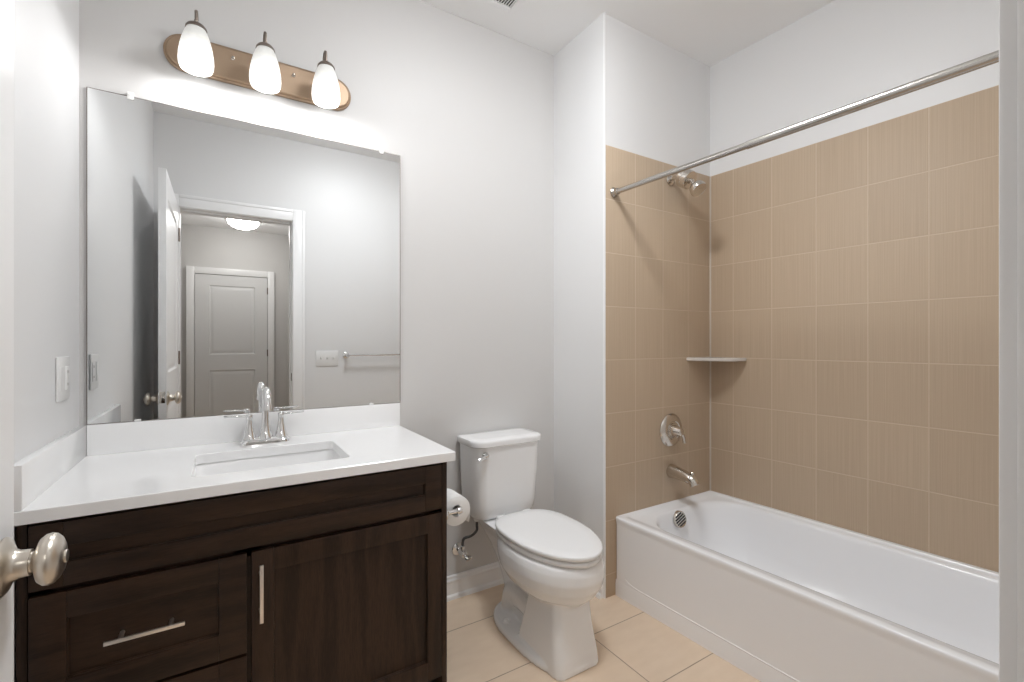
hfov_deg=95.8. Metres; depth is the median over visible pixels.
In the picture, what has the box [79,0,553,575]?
wall
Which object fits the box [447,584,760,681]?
floor
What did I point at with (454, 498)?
toilet paper roll
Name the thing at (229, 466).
undermount sink
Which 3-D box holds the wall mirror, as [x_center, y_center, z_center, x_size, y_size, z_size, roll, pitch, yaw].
[-0.930,-0.284,1.764,1.035,1.100,0.012,0,0,-32]
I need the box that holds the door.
[0,0,68,681]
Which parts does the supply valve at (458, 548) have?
valve handle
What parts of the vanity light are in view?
lamp shade, lamp shade, lamp shade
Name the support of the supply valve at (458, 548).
attached to the wall at (466, 107)
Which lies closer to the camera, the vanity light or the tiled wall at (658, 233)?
the vanity light
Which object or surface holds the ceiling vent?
in the ceiling
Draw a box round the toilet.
[457,428,604,680]
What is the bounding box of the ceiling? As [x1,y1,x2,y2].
[419,0,834,66]
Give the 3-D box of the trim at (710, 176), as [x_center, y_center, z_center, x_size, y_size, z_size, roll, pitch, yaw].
[1.106,-0.046,2.582,0.006,1.752,0.006,0,0,-32]
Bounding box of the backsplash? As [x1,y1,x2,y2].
[87,403,399,455]
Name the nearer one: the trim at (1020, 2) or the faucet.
the trim at (1020, 2)
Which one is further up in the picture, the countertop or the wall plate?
the wall plate
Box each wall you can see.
[14,0,78,681]
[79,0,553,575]
[554,14,709,555]
[606,145,709,597]
[710,0,998,175]
[711,85,998,571]
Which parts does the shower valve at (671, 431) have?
lever handle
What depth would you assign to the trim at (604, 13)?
2.16 m
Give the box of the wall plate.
[56,356,69,401]
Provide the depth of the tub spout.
2.33 m
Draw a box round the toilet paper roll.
[447,489,469,525]
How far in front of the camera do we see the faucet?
1.67 m
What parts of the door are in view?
knob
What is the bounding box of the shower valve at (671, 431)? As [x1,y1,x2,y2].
[660,414,685,446]
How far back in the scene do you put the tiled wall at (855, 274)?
1.99 m
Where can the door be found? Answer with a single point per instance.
(47, 562)
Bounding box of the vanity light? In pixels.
[163,10,350,110]
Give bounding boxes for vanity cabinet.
[16,462,446,681]
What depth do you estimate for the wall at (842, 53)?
2.07 m
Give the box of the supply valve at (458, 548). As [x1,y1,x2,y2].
[452,519,478,560]
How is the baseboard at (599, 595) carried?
attached to the wall at (658, 95)
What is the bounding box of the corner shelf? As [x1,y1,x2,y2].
[687,357,746,361]
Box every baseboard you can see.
[447,561,503,601]
[595,584,602,598]
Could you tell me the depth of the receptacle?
1.35 m
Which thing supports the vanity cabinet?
on the floor
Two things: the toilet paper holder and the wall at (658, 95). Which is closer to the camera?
the toilet paper holder
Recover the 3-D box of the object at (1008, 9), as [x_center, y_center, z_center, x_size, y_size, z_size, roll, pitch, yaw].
[0.377,0.095,0.343,0.085,2.210,0.018,0,0,-32]
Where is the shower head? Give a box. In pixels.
[666,169,706,196]
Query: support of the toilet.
on the floor
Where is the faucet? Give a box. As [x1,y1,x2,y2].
[224,387,303,445]
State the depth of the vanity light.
1.68 m
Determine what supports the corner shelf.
attached to the tiled wall at (855, 274)
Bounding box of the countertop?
[14,403,454,525]
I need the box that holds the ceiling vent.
[480,0,525,14]
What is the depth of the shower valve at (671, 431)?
2.37 m
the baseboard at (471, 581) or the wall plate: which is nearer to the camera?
the wall plate
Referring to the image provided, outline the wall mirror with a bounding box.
[86,87,399,424]
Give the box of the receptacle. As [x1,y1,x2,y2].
[66,366,69,389]
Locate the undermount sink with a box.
[193,449,340,476]
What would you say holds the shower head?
attached to the tiled wall at (658, 233)
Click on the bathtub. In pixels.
(777, 595)
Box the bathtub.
[615,491,998,681]
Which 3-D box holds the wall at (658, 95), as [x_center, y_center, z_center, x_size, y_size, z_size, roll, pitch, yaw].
[0.718,-0.172,2.636,0.985,2.743,0.484,0,0,-32]
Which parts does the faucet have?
lever, handle, spout, handle, lever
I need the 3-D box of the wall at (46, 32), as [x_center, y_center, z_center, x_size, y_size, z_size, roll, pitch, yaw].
[-0.922,-0.172,0.648,0.100,2.743,1.913,0,0,-32]
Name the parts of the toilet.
flush lever, tank, tank lid, bowl, seat, seat lid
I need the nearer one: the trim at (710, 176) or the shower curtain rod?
the shower curtain rod
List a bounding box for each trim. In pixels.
[603,12,605,598]
[710,176,710,490]
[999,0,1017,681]
[1018,0,1023,681]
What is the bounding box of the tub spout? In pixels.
[666,464,698,486]
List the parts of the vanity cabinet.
panel, drawer, moulding, panel, drawer, panel, moulding, door, panel, moulding, panel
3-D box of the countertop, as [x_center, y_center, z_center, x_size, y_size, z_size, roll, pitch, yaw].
[-0.787,0.331,1.513,1.047,0.128,0.588,0,0,-32]
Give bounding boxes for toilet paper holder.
[447,506,461,518]
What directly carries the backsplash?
attached to the wall at (466, 107)
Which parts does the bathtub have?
overflow plate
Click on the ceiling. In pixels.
(709, 32)
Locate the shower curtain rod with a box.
[610,50,998,197]

